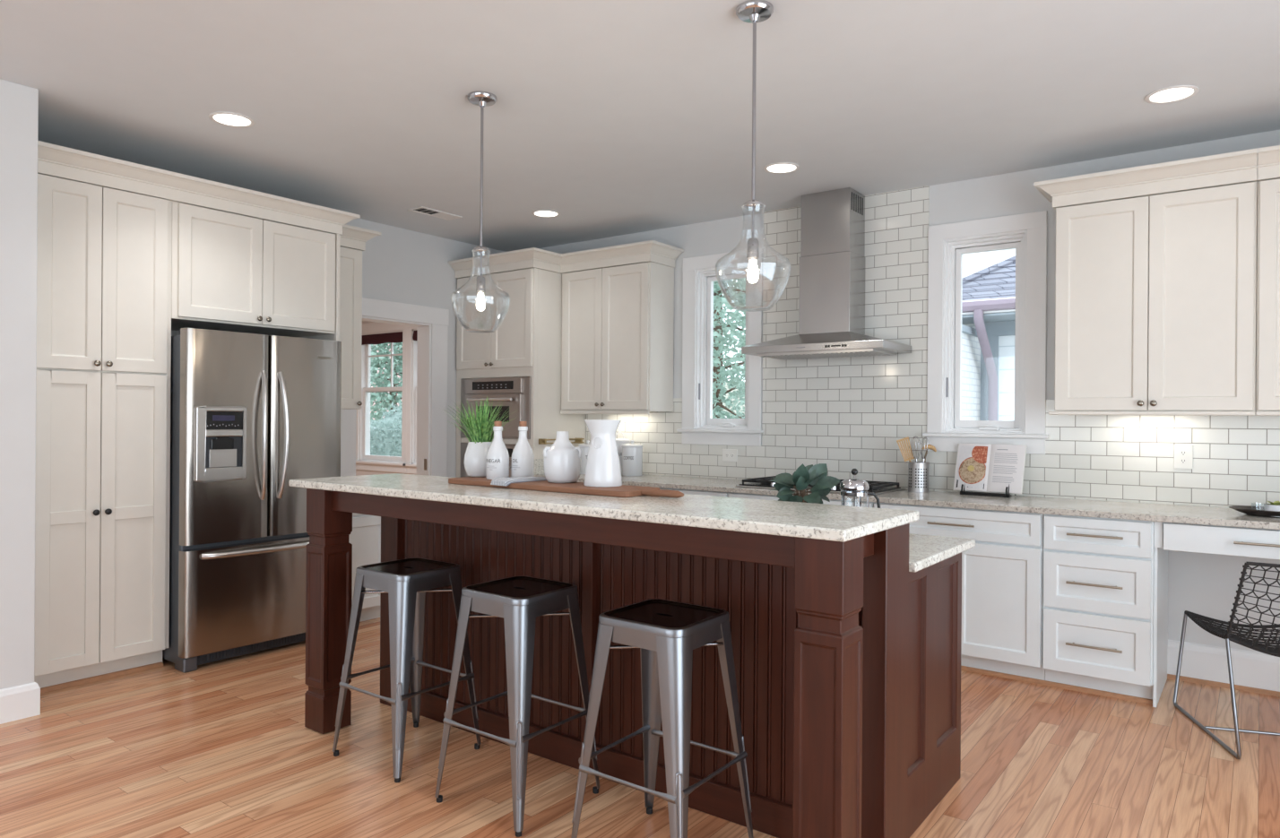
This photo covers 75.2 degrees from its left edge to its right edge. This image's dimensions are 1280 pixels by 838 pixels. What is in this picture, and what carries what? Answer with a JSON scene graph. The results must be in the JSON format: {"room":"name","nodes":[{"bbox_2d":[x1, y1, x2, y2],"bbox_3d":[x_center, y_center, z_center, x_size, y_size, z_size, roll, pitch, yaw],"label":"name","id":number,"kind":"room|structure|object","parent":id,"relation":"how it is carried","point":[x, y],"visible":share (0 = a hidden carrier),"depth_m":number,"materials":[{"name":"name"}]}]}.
{"room":"kitchen","nodes":[
{"label":"kitchen","id":0,"kind":"room"},
{"bbox_2d":[0,78,38,689],"bbox_3d":[-4.484,-0.087,2.236,1.080,2.800,4.510,0,0,37],"label":"wall","id":1,"kind":"structure","parent":0,"point":[19,104],"depth_m":3.66,"materials":[{"name":"paint"}]},
{"bbox_2d":[0,682,40,724],"bbox_3d":[-4.141,1.242,1.984,0.246,0.146,4.526,0,0,37],"label":"baseboard","id":2,"kind":"structure","parent":1,"relation":"attached to","point":[22,701],"depth_m":3.66,"materials":[{"name":"white wood"}]},
{"bbox_2d":[40,661,163,693],"bbox_3d":[-2.764,1.313,4.189,0.018,0.021,0.670,0,0,37],"label":"trim","id":3,"kind":"structure","parent":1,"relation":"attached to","point":[158,664],"depth_m":4.22,"materials":[{"name":"brown wood"}]},
{"bbox_2d":[171,218,503,477],"bbox_3d":[-2.359,-0.074,5.854,0.150,2.800,3.830,0,0,37],"label":"wall","id":4,"kind":"structure","parent":0,"point":[401,265],"depth_m":6.56,"materials":[{"name":"paint"}]},
{"bbox_2d":[171,173,360,341],"bbox_3d":[-2.400,0.018,5.025,0.758,2.615,1.082,0,0,37],"label":"upper cabinet","id":5,"kind":"object","parent":4,"relation":"attached to","point":[244,260],"visible":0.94,"depth_m":4.77,"materials":[{"name":"white wood"}]},
{"bbox_2d":[339,224,381,409],"bbox_3d":[-2.104,-0.678,5.669,0.452,1.220,0.464,0,0,37],"label":"upper cabinet","id":6,"kind":"object","parent":4,"relation":"attached to","point":[353,239],"visible":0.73,"depth_m":5.63,"materials":[{"name":"white wood"}]},
{"bbox_2d":[340,297,449,476],"bbox_3d":[-1.945,0.217,6.391,0.172,2.222,1.048,0,0,37],"label":"door frame","id":7,"kind":"structure","parent":4,"relation":"in","point":[431,323],"depth_m":6.65,"materials":[{"name":"white wood"}]},
{"bbox_2d":[355,320,416,475],"bbox_3d":[-2.737,-0.070,10.257,5.730,2.820,0.150,0,0,37],"label":"wall","id":8,"kind":"structure","parent":0,"point":[358,472],"depth_m":10.70,"materials":[{"name":"beige paint"}]},
{"bbox_2d":[355,321,406,473],"bbox_3d":[-3.271,-0.286,10.626,1.130,1.905,0.200,0,0,37],"label":"window","id":9,"kind":"structure","parent":8,"relation":"in","point":[376,462],"depth_m":10.68,"materials":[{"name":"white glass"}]},
{"bbox_2d":[361,331,402,345],"bbox_3d":[-3.293,-1.023,10.589,0.866,0.133,0.043,0,0,37],"label":"window shade","id":10,"kind":"object","parent":9,"relation":"attached to","point":[390,337],"visible":0.97,"depth_m":10.56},
{"bbox_2d":[402,325,417,474],"bbox_3d":[-2.406,-0.280,9.979,1.130,1.905,0.200,0,0,37],"label":"door","id":11,"kind":"structure","parent":8,"relation":"in","point":[410,464],"depth_m":10.21,"materials":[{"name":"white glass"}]},
{"bbox_2d":[412,330,417,340],"bbox_3d":[-2.429,-1.016,9.942,0.866,0.133,0.043,0,0,37],"label":"window shade","id":12,"kind":"object","parent":11,"relation":"attached to","point":[415,332],"visible":0.09,"depth_m":10.16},
{"bbox_2d":[0,0,1279,251],"bbox_3d":[-0.723,-1.520,1.790,7.620,0.120,8.690,0,0,37],"label":"ceiling","id":13,"kind":"structure","parent":0,"point":[614,117],"depth_m":3.71,"materials":[{"name":"paint"}]},
{"bbox_2d":[208,112,254,127],"bbox_3d":[-2.001,-1.467,4.075,0.204,0.007,0.204,0,0,37],"label":"recessed light","id":14,"kind":"object","parent":13,"relation":"in","point":[226,118],"visible":1,"depth_m":4.07,"materials":[{"name":"white"}]},
{"bbox_2d":[407,206,462,220],"bbox_3d":[-1.458,-1.464,5.917,0.153,0.008,0.370,0,0,37],"label":"ceiling vent","id":15,"kind":"object","parent":13,"relation":"in","point":[422,210],"visible":1,"depth_m":5.91,"materials":[{"name":"white metal"}]},
{"bbox_2d":[450,91,510,332],"bbox_3d":[-0.719,-0.928,3.768,0.267,1.067,0.267,0,0,37],"label":"pendant light","id":16,"kind":"object","parent":13,"relation":"hanging from","point":[481,99],"visible":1,"depth_m":3.76,"materials":[{"name":"clear glass"}]},
{"bbox_2d":[475,276,485,293],"bbox_3d":[-0.722,-0.609,3.768,0.042,0.075,0.042,0,0,37],"label":"socket","id":17,"kind":"object","parent":16,"relation":"attached to","point":[480,283],"depth_m":3.75,"materials":[{"name":"metal"}]},
{"bbox_2d":[531,209,560,217],"bbox_3d":[-0.669,-1.459,5.907,0.204,0.007,0.204,0,0,37],"label":"recessed light","id":18,"kind":"object","parent":13,"relation":"in","point":[545,213],"visible":1,"depth_m":5.90,"materials":[{"name":"white"}]},
{"bbox_2d":[715,0,791,311],"bbox_3d":[0.403,-0.919,2.944,0.267,1.067,0.267,0,0,37],"label":"pendant light","id":19,"kind":"object","parent":13,"relation":"hanging from","point":[753,12],"visible":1,"depth_m":2.94,"materials":[{"name":"clear glass"}]},
{"bbox_2d":[746,238,759,259],"bbox_3d":[0.400,-0.601,2.944,0.042,0.075,0.042,0,0,37],"label":"socket","id":20,"kind":"object","parent":19,"relation":"attached to","point":[753,251],"depth_m":2.93,"materials":[{"name":"metal"}]},
{"bbox_2d":[763,162,799,173],"bbox_3d":[0.817,-1.448,4.795,0.204,0.007,0.204,0,0,37],"label":"recessed light","id":21,"kind":"object","parent":13,"relation":"in","point":[779,168],"visible":1,"depth_m":4.79,"materials":[{"name":"white"}]},
{"bbox_2d":[1144,85,1199,103],"bbox_3d":[2.355,-1.436,3.680,0.204,0.007,0.204,0,0,37],"label":"recessed light","id":22,"kind":"object","parent":13,"relation":"in","point":[1179,92],"visible":1,"depth_m":3.67,"materials":[{"name":"white"}]},
{"bbox_2d":[0,617,1279,837],"bbox_3d":[-0.728,1.400,1.687,7.470,0.120,8.540,0,0,37],"label":"floor","id":23,"kind":"structure","parent":0,"point":[221,748],"depth_m":3.16,"materials":[{"name":"brown wood"}]},
{"bbox_2d":[34,140,181,688],"bbox_3d":[-2.928,0.015,4.318,0.758,2.615,0.685,0,0,37],"label":"pantry cabinet","id":24,"kind":"object","parent":23,"relation":"on","point":[105,223],"visible":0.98,"depth_m":4.15,"materials":[{"name":"white wood"}]},
{"bbox_2d":[162,328,341,673],"bbox_3d":[-2.370,0.426,4.887,0.856,1.800,0.919,0,0,37],"label":"refrigerator","id":25,"kind":"object","parent":23,"relation":"on","point":[252,414],"visible":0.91,"depth_m":4.54,"materials":[{"name":"silver metal"}]},
{"bbox_2d":[348,512,380,622],"bbox_3d":[-2.034,0.887,5.557,0.718,0.882,0.379,0,0,37],"label":"base cabinet","id":26,"kind":"object","parent":23,"relation":"on","point":[365,537],"visible":0.09,"depth_m":5.39,"materials":[{"name":"white wood"}]},
{"bbox_2d":[332,557,480,782],"bbox_3d":[-0.931,0.963,3.337,0.416,0.748,0.416,0,0,37],"label":"bar stool","id":27,"kind":"object","parent":23,"relation":"on","point":[406,582],"visible":0.98,"depth_m":3.26,"materials":[{"name":"metal"}]},
{"bbox_2d":[448,247,586,477],"bbox_3d":[-0.976,0.027,6.764,0.970,2.615,0.711,0,0,37],"label":"tall cabinet","id":28,"kind":"object","parent":23,"relation":"on","point":[527,342],"visible":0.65,"depth_m":6.49,"materials":[{"name":"white wood"}]},
{"bbox_2d":[460,442,515,477],"bbox_3d":[-1.168,0.465,6.553,0.784,0.534,0.103,0,0,37],"label":"wall oven","id":29,"kind":"object","parent":28,"relation":"in","point":[463,445],"visible":0.13,"depth_m":6.73,"materials":[{"name":"metal"}]},
{"bbox_2d":[460,376,530,439],"bbox_3d":[-1.165,-0.087,6.552,0.784,0.478,0.103,0,0,37],"label":"wall oven","id":30,"kind":"object","parent":28,"relation":"in","point":[515,392],"visible":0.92,"depth_m":6.46,"materials":[{"name":"metal"}]},
{"bbox_2d":[538,438,584,444],"bbox_3d":[-0.621,0.173,6.514,0.067,0.043,0.490,0,0,37],"label":"towel bar","id":31,"kind":"object","parent":28,"relation":"attached to","point":[541,441],"visible":0.78,"depth_m":6.42,"materials":[{"name":"gold metal"}]},
{"bbox_2d":[434,576,599,837],"bbox_3d":[-0.428,0.967,2.948,0.416,0.748,0.416,0,0,37],"label":"bar stool","id":32,"kind":"object","parent":23,"relation":"on","point":[518,600],"visible":0.94,"depth_m":2.82,"materials":[{"name":"metal"}]},
{"bbox_2d":[304,488,961,837],"bbox_3d":[-0.104,0.825,3.346,2.464,1.036,1.232,0,0,37],"label":"kitchen island","id":33,"kind":"object","parent":23,"relation":"on","point":[847,659],"visible":0.7,"depth_m":2.83,"materials":[{"name":"brown wood"}]},
{"bbox_2d":[288,473,919,542],"bbox_3d":[-0.338,0.289,3.095,2.565,0.031,0.575,0,0,37],"label":"island countertop","id":34,"kind":"structure","parent":33,"relation":"on","point":[834,523],"depth_m":2.65,"materials":[{"name":"stone"}]},
{"bbox_2d":[448,476,683,498],"bbox_3d":[-0.295,0.260,3.229,1.132,0.028,0.230,0,0,37],"label":"cutting board","id":35,"kind":"object","parent":34,"relation":"on","point":[575,488],"visible":0.88,"depth_m":3.09,"materials":[{"name":"brown wood"}]},
{"bbox_2d":[441,396,518,476],"bbox_3d":[-0.708,0.074,3.606,0.348,0.350,0.335,0,0,1],"label":"potted grass","id":36,"kind":"object","parent":35,"relation":"on","point":[480,441],"depth_m":3.56,"materials":[{"name":"plant"}]},
{"bbox_2d":[463,441,492,476],"bbox_3d":[-0.693,0.174,3.608,0.142,0.150,0.142,0,0,37],"label":"pot","id":37,"kind":"object","parent":36,"relation":"on","point":[475,456],"depth_m":3.55,"materials":[{"name":"ceramic"}]},
{"bbox_2d":[485,421,509,479],"bbox_3d":[-0.593,0.129,3.464,0.094,0.242,0.095,0,0,37],"label":"ceramic bottle","id":38,"kind":"object","parent":35,"relation":"on","point":[497,456],"visible":0.97,"depth_m":3.43,"materials":[{"name":"white ceramic"}]},
{"bbox_2d":[490,476,546,485],"bbox_3d":[-0.487,0.247,3.353,0.103,0.028,0.239,0,0,37],"label":"folded napkin","id":39,"kind":"object","parent":35,"relation":"on","point":[499,481],"visible":1,"depth_m":3.29,"materials":[{"name":"fabric"}]},
{"bbox_2d":[510,421,534,477],"bbox_3d":[-0.492,0.130,3.489,0.094,0.242,0.095,0,0,37],"label":"ceramic bottle","id":40,"kind":"object","parent":35,"relation":"on","point":[523,457],"visible":0.91,"depth_m":3.46,"materials":[{"name":"white ceramic"}]},
{"bbox_2d":[543,431,582,483],"bbox_3d":[-0.308,0.150,3.305,0.154,0.203,0.153,0,0,37],"label":"ceramic jug","id":41,"kind":"object","parent":35,"relation":"on","point":[562,460],"visible":1,"depth_m":3.25,"materials":[{"name":"white ceramic"}]},
{"bbox_2d":[583,419,622,486],"bbox_3d":[-0.140,0.128,3.163,0.145,0.250,0.145,0,0,37],"label":"ceramic pitcher","id":42,"kind":"object","parent":35,"relation":"on","point":[602,469],"visible":1,"depth_m":3.11,"materials":[{"name":"white ceramic"}]},
{"bbox_2d":[908,533,975,572],"bbox_3d":[0.065,0.460,3.616,2.498,0.031,0.672,0,0,37],"label":"island countertop","id":43,"kind":"structure","parent":33,"relation":"on","point":[925,551],"depth_m":2.92,"materials":[{"name":"stone"}]},
{"bbox_2d":[769,463,840,503],"bbox_3d":[0.629,0.308,3.206,0.294,0.280,0.243,0,0,37],"label":"eucalyptus plant","id":44,"kind":"object","parent":43,"relation":"on","point":[817,475],"visible":0.7,"depth_m":3.16,"materials":[{"name":"green plant"}]},
{"bbox_2d":[839,468,880,508],"bbox_3d":[0.814,0.317,3.098,0.134,0.264,0.116,0,0,37],"label":"press","id":45,"kind":"object","parent":43,"relation":"on","point":[853,485],"visible":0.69,"depth_m":3.08,"materials":[{"name":"silver metal"}]},
{"bbox_2d":[570,598,753,837],"bbox_3d":[0.073,0.971,2.563,0.416,0.748,0.416,0,0,37],"label":"bar stool","id":46,"kind":"object","parent":23,"relation":"on","point":[666,633],"visible":1,"depth_m":2.50,"materials":[{"name":"metal"}]},
{"bbox_2d":[659,487,729,497],"bbox_3d":[0.041,0.901,6.027,1.718,0.882,0.668,0,0,37],"label":"base cabinet","id":47,"kind":"object","parent":23,"relation":"on","point":[684,491],"visible":0.02,"depth_m":5.39,"materials":[{"name":"white wood"}]},
{"bbox_2d":[534,474,1279,529],"bbox_3d":[1.912,0.458,4.634,6.378,0.031,0.640,0,0,37],"label":"countertop","id":48,"kind":"structure","parent":47,"relation":"on","point":[1180,514],"depth_m":4.37,"materials":[{"name":"stone"}]},
{"bbox_2d":[534,458,544,475],"bbox_3d":[-0.630,0.365,6.540,0.022,0.116,0.632,0,0,37],"label":"side splash","id":49,"kind":"object","parent":48,"relation":"on","point":[539,468],"visible":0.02,"depth_m":6.33,"materials":[{"name":"stone"}]},
{"bbox_2d":[578,440,589,474],"bbox_3d":[-0.405,0.294,6.458,0.154,0.262,0.154,0,0,37],"label":"canister","id":50,"kind":"object","parent":48,"relation":"on","point":[584,447],"visible":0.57,"depth_m":6.39,"materials":[{"name":"ceramic"}]},
{"bbox_2d":[615,432,630,475],"bbox_3d":[-0.157,0.262,6.447,0.166,0.329,0.166,0,0,37],"label":"canister","id":51,"kind":"object","parent":48,"relation":"on","point":[619,441],"visible":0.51,"depth_m":6.37,"materials":[{"name":"ceramic"}]},
{"bbox_2d":[621,440,642,475],"bbox_3d":[-0.059,0.293,6.286,0.162,0.269,0.162,0,0,37],"label":"canister","id":52,"kind":"object","parent":48,"relation":"on","point":[632,454],"visible":1,"depth_m":6.22,"materials":[{"name":"ceramic"}]},
{"bbox_2d":[735,475,904,495],"bbox_3d":[1.126,0.413,5.237,0.915,0.046,0.510,0,0,37],"label":"gas cooktop","id":53,"kind":"object","parent":48,"relation":"in","point":[877,488],"visible":0.3,"depth_m":5.15,"materials":[{"name":"metal"}]},
{"bbox_2d":[738,482,900,492],"bbox_3d":[1.127,0.423,5.239,0.885,0.008,0.475,0,0,37],"label":"tray","id":54,"kind":"object","parent":53,"relation":"on","point":[886,488],"depth_m":5.09,"materials":[{"name":"metal"}]},
{"bbox_2d":[908,461,929,492],"bbox_3d":[1.692,0.350,5.046,0.126,0.180,0.126,0,0,37],"label":"utensil holder","id":55,"kind":"object","parent":48,"relation":"on","point":[919,471],"visible":0.98,"depth_m":5.00,"materials":[{"name":"silver metal"}]},
{"bbox_2d":[896,436,914,461],"bbox_3d":[1.626,0.268,5.045,0.142,0.323,0.011,0,0,0],"label":"slotted spatula","id":56,"kind":"object","parent":55,"relation":"in","point":[904,439],"visible":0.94,"depth_m":5.04,"materials":[{"name":"brown wood"}]},
{"bbox_2d":[910,436,920,462],"bbox_3d":[1.672,0.266,5.037,0.059,0.325,0.056,0,0,37],"label":"whisk","id":57,"kind":"object","parent":55,"relation":"in","point":[913,436],"visible":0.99,"depth_m":5.03,"materials":[{"name":"silver metal"}]},
{"bbox_2d":[920,437,928,462],"bbox_3d":[1.726,0.269,5.038,0.051,0.320,0.049,0,0,37],"label":"whisk","id":58,"kind":"object","parent":55,"relation":"in","point":[923,437],"visible":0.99,"depth_m":5.03,"materials":[{"name":"silver metal"}]},
{"bbox_2d":[922,444,936,462],"bbox_3d":[1.751,0.290,5.033,0.093,0.278,0.038,0,0,-7],"label":"ladle","id":59,"kind":"object","parent":55,"relation":"in","point":[929,446],"visible":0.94,"depth_m":5.02,"materials":[{"name":"brown wood"}]},
{"bbox_2d":[922,444,936,451],"bbox_3d":[1.752,0.176,5.033,0.092,0.048,0.038,0,0,-7],"label":"bowl","id":60,"kind":"object","parent":59,"relation":"on","point":[929,446],"depth_m":5.02,"materials":[{"name":"wood"}]},
{"bbox_2d":[960,484,1016,497],"bbox_3d":[2.023,0.312,4.821,0.280,0.261,0.160,0,0,43],"label":"book stand","id":61,"kind":"object","parent":48,"relation":"on","point":[1007,495],"visible":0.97,"depth_m":4.77,"materials":[{"name":"black metal"}]},
{"bbox_2d":[952,443,1026,494],"bbox_3d":[2.025,0.285,4.822,0.388,0.279,0.093,0,0,43],"label":"cookbook","id":62,"kind":"object","parent":61,"relation":"on","point":[987,468],"visible":1,"depth_m":4.81,"materials":[{"name":"paper"}]},
{"bbox_2d":[955,445,987,489],"bbox_3d":[1.951,0.282,4.884,0.170,0.250,0.086,0,0,37],"label":"photo","id":63,"kind":"object","parent":62,"relation":"attached to","point":[972,461],"depth_m":4.88},
{"bbox_2d":[1153,521,1279,559],"bbox_3d":[3.103,0.549,3.738,1.300,0.130,0.668,0,0,37],"label":"drawer unit","id":64,"kind":"object","parent":48,"relation":"attached to","point":[1240,541],"visible":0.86,"depth_m":3.74,"materials":[{"name":"white wood"}]},
{"bbox_2d":[1228,505,1279,518],"bbox_3d":[2.976,0.434,3.841,0.416,0.032,0.258,0,0,37],"label":"serving tray","id":65,"kind":"object","parent":48,"relation":"on","point":[1258,511],"visible":0.91,"depth_m":3.85,"materials":[{"name":"black metal"}]},
{"bbox_3d":[2.949,0.438,3.830,0.146,0.016,0.146,0,0,37],"label":"dish","id":66,"kind":"object","parent":65,"relation":"on","visible":0},
{"bbox_2d":[1263,501,1279,511],"bbox_3d":[2.970,0.413,3.885,0.085,0.067,0.086,0,0,7],"label":"succulent pot","id":67,"kind":"object","parent":66,"relation":"on","point":[1275,505],"visible":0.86,"depth_m":3.87,"materials":[{"name":"ceramic"}]},
{"bbox_2d":[728,492,873,507],"bbox_3d":[1.112,0.910,5.230,0.948,0.882,0.660,0,0,37],"label":"base cabinet","id":68,"kind":"object","parent":23,"relation":"on","point":[730,495],"visible":0.04,"depth_m":5.07,"materials":[{"name":"white wood"}]},
{"bbox_2d":[873,501,1045,680],"bbox_3d":[1.843,0.915,4.678,0.880,0.882,0.668,0,0,37],"label":"base cabinet","id":69,"kind":"object","parent":23,"relation":"on","point":[1002,573],"visible":0.52,"depth_m":4.31,"materials":[{"name":"white wood"}]},
{"bbox_2d":[960,665,1152,705],"bbox_3d":[0.887,1.339,5.124,3.900,0.021,0.018,0,0,37],"label":"trim","id":70,"kind":"structure","parent":23,"relation":"on","point":[1132,698],"depth_m":4.20,"materials":[{"name":"brown wood"}]},
{"bbox_2d":[1042,513,1168,707],"bbox_3d":[2.394,0.919,4.267,0.490,0.882,0.668,0,0,37],"label":"base cabinet","id":71,"kind":"object","parent":23,"relation":"on","point":[1105,580],"visible":0.96,"depth_m":4.03,"materials":[{"name":"white wood"}]},
{"bbox_2d":[1172,561,1279,759],"bbox_3d":[2.732,0.966,3.525,0.614,0.794,0.722,0,0,16],"label":"woven chair","id":72,"kind":"object","parent":23,"relation":"on","point":[1206,625],"visible":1,"depth_m":3.44,"materials":[{"name":"metal"}]},
{"bbox_2d":[539,129,1279,652],"bbox_3d":[1.804,-0.044,5.226,7.570,2.800,0.150,0,0,37],"label":"wall","id":73,"kind":"structure","parent":0,"point":[1206,584],"depth_m":4.73,"materials":[{"name":"paint"}]},
{"bbox_2d":[560,240,683,414],"bbox_3d":[-0.180,-0.656,6.356,0.964,1.237,0.397,0,0,37],"label":"upper cabinet","id":74,"kind":"object","parent":73,"relation":"attached to","point":[618,309],"visible":1,"depth_m":6.22,"materials":[{"name":"white wood"}]},
{"bbox_2d":[676,248,763,446],"bbox_3d":[0.620,-0.506,6.071,0.705,1.389,0.195,0,0,37],"label":"window","id":75,"kind":"structure","parent":73,"relation":"in","point":[699,427],"depth_m":6.15,"materials":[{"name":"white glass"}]},
{"bbox_2d":[741,187,911,359],"bbox_3d":[1.179,-0.924,5.277,0.937,1.049,0.498,0,0,37],"label":"range hood","id":76,"kind":"object","parent":73,"relation":"attached to","point":[832,303],"visible":1,"depth_m":5.26,"materials":[{"name":"silver metal"}]},
{"bbox_2d":[586,185,1279,507],"bbox_3d":[2.118,-0.499,4.893,6.375,1.886,0.011,0,0,37],"label":"wall tile","id":77,"kind":"structure","parent":73,"relation":"attached to","point":[844,414],"depth_m":5.26,"materials":[{"name":"white tile"}]},
{"bbox_2d":[722,449,737,461],"bbox_3d":[0.646,0.262,5.976,0.126,0.090,0.009,0,0,37],"label":"power outlet","id":78,"kind":"object","parent":77,"relation":"attached to","point":[728,454],"visible":1,"depth_m":5.97,"materials":[{"name":"white plastic"}]},
{"bbox_2d":[1173,444,1193,468],"bbox_3d":[2.837,0.199,4.338,0.084,0.124,0.009,0,0,37],"label":"power outlet","id":79,"kind":"object","parent":77,"relation":"attached to","point":[1182,454],"visible":1,"depth_m":4.34,"materials":[{"name":"white plastic"}]},
{"bbox_2d":[1179,449,1186,456],"bbox_3d":[2.836,0.177,4.336,0.033,0.029,0.003,0,0,37],"label":"receptacle","id":80,"kind":"object","parent":79,"relation":"attached to","point":[1182,453],"depth_m":4.34,"materials":[{"name":"white plastic"}]},
{"bbox_2d":[1179,458,1186,463],"bbox_3d":[2.835,0.220,4.336,0.033,0.029,0.003,0,0,37],"label":"receptacle","id":81,"kind":"object","parent":79,"relation":"attached to","point":[1181,460],"depth_m":4.34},
{"bbox_2d":[922,210,1049,454],"bbox_3d":[2.081,-0.495,4.979,0.707,1.389,0.195,0,0,37],"label":"window","id":82,"kind":"structure","parent":73,"relation":"in","point":[1025,233],"depth_m":4.95,"materials":[{"name":"white wood"}]},
{"bbox_2d":[1034,148,1257,415],"bbox_3d":[2.588,-0.636,4.286,0.952,1.235,0.397,0,0,37],"label":"upper cabinet","id":83,"kind":"object","parent":73,"relation":"attached to","point":[1155,275],"visible":1,"depth_m":4.13,"materials":[{"name":"white wood"}]},
{"bbox_2d":[1167,639,1279,691],"bbox_3d":[3.712,1.271,3.689,2.318,0.199,0.016,0,0,37],"label":"baseboard","id":84,"kind":"structure","parent":73,"relation":"attached to","point":[1257,670],"depth_m":4.23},
{"bbox_2d":[1167,674,1279,697],"bbox_3d":[3.701,1.360,3.675,2.318,0.021,0.018,0,0,37],"label":"trim","id":85,"kind":"structure","parent":73,"relation":"attached to","point":[1169,676],"depth_m":4.22,"materials":[{"name":"brown wood"}]},
{"bbox_2d":[1255,145,1279,415],"bbox_3d":[3.359,-0.630,3.709,0.969,1.235,0.397,0,0,37],"label":"upper cabinet","id":86,"kind":"object","parent":73,"relation":"attached to","point":[1267,384],"visible":1,"depth_m":3.88,"materials":[{"name":"white wood"}]},
{"label":"outside","id":87,"kind":"structure","parent":0,"visible":0},
{"bbox_3d":[14.582,2.077,36.218,100.000,0.200,64.510,0,0,37],"label":"ground","id":88,"kind":"structure","parent":87,"visible":0},
{"bbox_2d":[370,418,401,456],"bbox_3d":[-4.804,0.917,15.820,8.527,1.900,1.118,0,0,37],"label":"clipped hedge","id":89,"kind":"object","parent":88,"relation":"on","point":[387,442],"visible":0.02,"depth_m":15.35,"materials":[{"name":"green plant"}]},
{"bbox_2d":[370,342,402,424],"bbox_3d":[-8.809,-1.506,29.729,3.040,6.846,2.922,0,0,37],"label":"shade tree","id":90,"kind":"object","parent":88,"relation":"on","point":[382,380],"visible":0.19,"depth_m":28.99,"materials":[{"name":"green plant"}]},
{"bbox_2d":[376,402,402,429],"bbox_3d":[-5.389,0.935,18.624,1.854,2.630,1.539,0,0,37],"label":"round bush","id":91,"kind":"object","parent":88,"relation":"on","point":[397,415],"visible":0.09,"depth_m":18.41,"materials":[{"name":"green plant"}]},
{"bbox_2d":[712,277,745,425],"bbox_3d":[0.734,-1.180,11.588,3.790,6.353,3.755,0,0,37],"label":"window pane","id":92,"kind":"object","parent":88,"relation":"on","point":[735,369],"visible":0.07,"depth_m":11.09,"materials":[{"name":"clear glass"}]},
{"bbox_2d":[712,279,745,418],"bbox_3d":[1.593,-1.900,17.108,5.427,7.798,5.402,0,0,37],"label":"evergreen tree","id":93,"kind":"object","parent":88,"relation":"on","point":[724,350],"visible":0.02,"depth_m":16.93,"materials":[{"name":"green plant"}]},
{"bbox_2d":[722,381,744,416],"bbox_3d":[-14.155,0.021,38.680,51.000,3.600,19.000,0,0,37],"label":"hill","id":94,"kind":"structure","parent":88,"relation":"on","point":[727,394],"depth_m":31.11,"materials":[{"name":"white"}]},
{"bbox_2d":[960,249,1015,428],"bbox_3d":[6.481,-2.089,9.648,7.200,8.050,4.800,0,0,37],"label":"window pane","id":95,"kind":"structure","parent":88,"relation":"on","point":[989,278],"depth_m":10.00,"materials":[{"name":"white"}]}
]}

